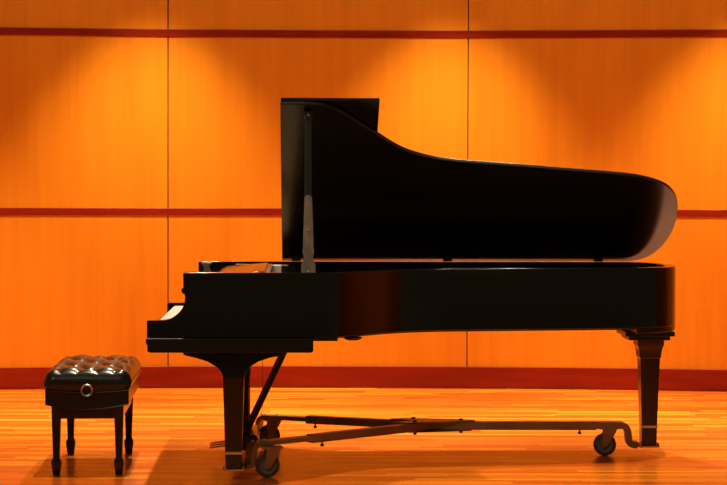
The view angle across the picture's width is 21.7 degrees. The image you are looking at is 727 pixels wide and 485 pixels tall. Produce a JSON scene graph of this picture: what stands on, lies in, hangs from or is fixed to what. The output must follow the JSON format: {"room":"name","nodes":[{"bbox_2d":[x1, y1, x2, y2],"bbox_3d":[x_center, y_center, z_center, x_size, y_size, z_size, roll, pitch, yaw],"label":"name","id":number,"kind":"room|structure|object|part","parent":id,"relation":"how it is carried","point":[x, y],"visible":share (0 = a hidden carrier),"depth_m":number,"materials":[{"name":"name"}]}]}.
{"room":"music room","nodes":[
{"label":"music room","id":0,"kind":"room"},
{"bbox_2d":[0,0,726,390],"bbox_3d":[0.003,-1.056,13.584,12.800,4.300,1.224,0,2,0],"label":"wall","id":1,"kind":"structure","parent":0,"point":[86,121],"depth_m":14.02,"materials":[{"name":"brown wood"}]},
{"bbox_2d":[0,366,726,389],"bbox_3d":[-0.003,1.012,13.573,12.800,0.152,1.122,0,2,0],"label":"baseboard","id":2,"kind":"structure","parent":1,"relation":"attached to","point":[149,376],"depth_m":14.08,"materials":[{"name":"brown wood"}]},
{"bbox_2d":[0,27,726,37],"bbox_3d":[0.004,-1.527,13.508,12.800,0.054,1.113,0,2,0],"label":"trim","id":3,"kind":"structure","parent":1,"relation":"attached to","point":[3,30],"depth_m":14.01,"materials":[{"name":"brown wood"}]},
{"bbox_2d":[0,208,726,216],"bbox_3d":[0.001,-0.210,13.544,12.800,0.052,1.113,0,2,0],"label":"trim","id":4,"kind":"structure","parent":1,"relation":"attached to","point":[3,211],"depth_m":14.00,"materials":[{"name":"brown wood"}]},
{"bbox_2d":[0,388,726,484],"bbox_3d":[-0.004,1.351,6.490,13.200,0.120,15.900,0,2,0],"label":"floor","id":5,"kind":"structure","parent":0,"point":[174,430],"depth_m":10.99,"materials":[{"name":"brown wood"}]},
{"bbox_2d":[43,355,140,474],"bbox_3d":[-1.440,0.908,10.152,0.453,0.556,0.921,0,2,-3],"label":"piano bench","id":6,"kind":"object","parent":5,"relation":"on","point":[78,386],"visible":1,"depth_m":9.76,"materials":[{"name":"black leather"}]},
{"bbox_3d":[-1.579,1.000,9.776,0.051,0.392,0.051,0,2,-3],"label":"leg","id":7,"kind":"part","parent":6,"relation":"part of","materials":[{"name":"black paint"}]},
{"bbox_3d":[-1.623,0.979,10.538,0.051,0.392,0.051,0,2,-3],"label":"leg","id":8,"kind":"part","parent":6,"relation":"part of","materials":[{"name":"black paint"}]},
{"bbox_3d":[-1.413,0.754,9.707,0.056,0.056,0.036,0,2,-3],"label":"adjusting knob","id":9,"kind":"part","parent":6,"relation":"part of","materials":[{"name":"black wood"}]},
{"bbox_2d":[43,355,140,391],"bbox_3d":[-1.440,0.692,10.158,0.453,0.125,0.897,0,2,-3],"label":"cushion","id":10,"kind":"object","parent":6,"relation":"on","point":[78,373],"depth_m":9.74,"materials":[{"name":"black leather"}]},
{"bbox_3d":[-1.260,1.000,9.794,0.051,0.392,0.051,0,2,-3],"label":"leg","id":11,"kind":"part","parent":6,"relation":"part of","materials":[{"name":"black paint"}]},
{"bbox_3d":[-1.304,0.979,10.557,0.051,0.392,0.051,0,2,-3],"label":"leg","id":12,"kind":"part","parent":6,"relation":"part of","materials":[{"name":"black paint"}]},
{"bbox_2d":[223,413,658,477],"bbox_3d":[0.453,1.084,10.333,2.377,0.204,1.418,0,2,-2],"label":"piano dolly","id":13,"kind":"object","parent":5,"relation":"on","point":[267,465],"visible":0.97,"depth_m":10.51,"materials":[{"name":"brown metal"}]},
{"bbox_2d":[223,463,244,470],"bbox_3d":[-0.659,1.140,9.640,0.108,0.024,0.108,0,2,-2],"label":"cup","id":14,"kind":"object","parent":13,"relation":"on","point":[243,464],"depth_m":9.59,"materials":[{"name":"gold metal"}]},
{"bbox_3d":[0.002,1.009,10.678,0.690,0.044,0.055,1,2,21],"label":"dolly arm","id":15,"kind":"part","parent":13,"relation":"part of","materials":[{"name":"brown metal"}]},
{"bbox_3d":[0.037,1.022,10.246,0.848,0.044,0.055,-1,2,-41],"label":"dolly arm","id":16,"kind":"part","parent":13,"relation":"part of","materials":[{"name":"brown metal"}]},
{"bbox_2d":[146,98,677,468],"bbox_3d":[0.335,0.185,10.309,2.896,1.882,1.588,0,2,-2],"label":"grand piano","id":17,"kind":"object","parent":13,"relation":"on","point":[380,235],"visible":1,"depth_m":10.22,"materials":[{"name":"black paint"}]},
{"bbox_3d":[-0.658,0.910,9.634,0.107,0.464,0.107,0,2,-2],"label":"leg post","id":18,"kind":"part","parent":17,"relation":"part of","materials":[{"name":"black paint"}]},
{"bbox_3d":[-0.648,0.614,9.626,0.522,0.134,0.124,0,2,-2],"label":"leg","id":19,"kind":"part","parent":17,"relation":"part of","materials":[{"name":"black paint"}]},
{"bbox_3d":[-0.631,0.777,10.171,0.066,0.486,0.040,0,2,-2],"label":"lyre post","id":20,"kind":"part","parent":17,"relation":"part of","materials":[{"name":"black paint"}]},
{"bbox_3d":[-0.640,0.770,10.411,0.066,0.486,0.040,0,2,-2],"label":"lyre post","id":21,"kind":"part","parent":17,"relation":"part of","materials":[{"name":"black paint"}]},
{"bbox_2d":[260,360,264,413],"bbox_3d":[-0.577,0.743,10.768,0.022,0.451,0.213,0,2,-6],"label":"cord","id":22,"kind":"object","parent":17,"relation":"hanging from","point":[262,360],"visible":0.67,"depth_m":10.84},
{"bbox_3d":[-0.503,0.162,10.139,0.028,0.054,1.080,0,2,-2],"label":"desk rail","id":23,"kind":"part","parent":17,"relation":"part of","materials":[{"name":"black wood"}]},
{"bbox_3d":[0.664,-0.305,10.437,2.230,0.864,1.318,0,2,-2],"label":"lid","id":24,"kind":"part","parent":17,"relation":"part of","materials":[{"name":"black paint"}]},
{"bbox_3d":[0.714,0.464,10.326,1.983,0.010,1.450,0,2,-2],"label":"belly rail","id":25,"kind":"part","parent":17,"relation":"part of","materials":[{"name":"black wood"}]},
{"bbox_3d":[1.581,0.828,10.546,0.146,0.591,0.146,0,2,-2],"label":"leg post","id":26,"kind":"part","parent":17,"relation":"part of","materials":[{"name":"black paint"}]},
{"bbox_3d":[1.592,0.465,10.684,0.288,0.028,0.870,0,2,-2],"label":"tail moulding","id":27,"kind":"part","parent":17,"relation":"part of","materials":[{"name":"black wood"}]},
{"bbox_3d":[0.386,1.014,10.539,0.468,0.057,0.230,0,2,-2],"label":"hub plate","id":28,"kind":"part","parent":13,"relation":"part of","materials":[{"name":"brown metal"}]},
{"bbox_3d":[0.831,1.016,10.543,0.919,0.044,0.055,0,2,-1],"label":"dolly arm","id":29,"kind":"part","parent":13,"relation":"part of","materials":[{"name":"brown metal"}]},
{"bbox_2d":[637,441,658,447],"bbox_3d":[1.580,1.121,10.555,0.108,0.024,0.108,0,2,-2],"label":"cup","id":30,"kind":"object","parent":13,"relation":"on","point":[638,443],"depth_m":10.50,"materials":[{"name":"gold metal"}]}
]}

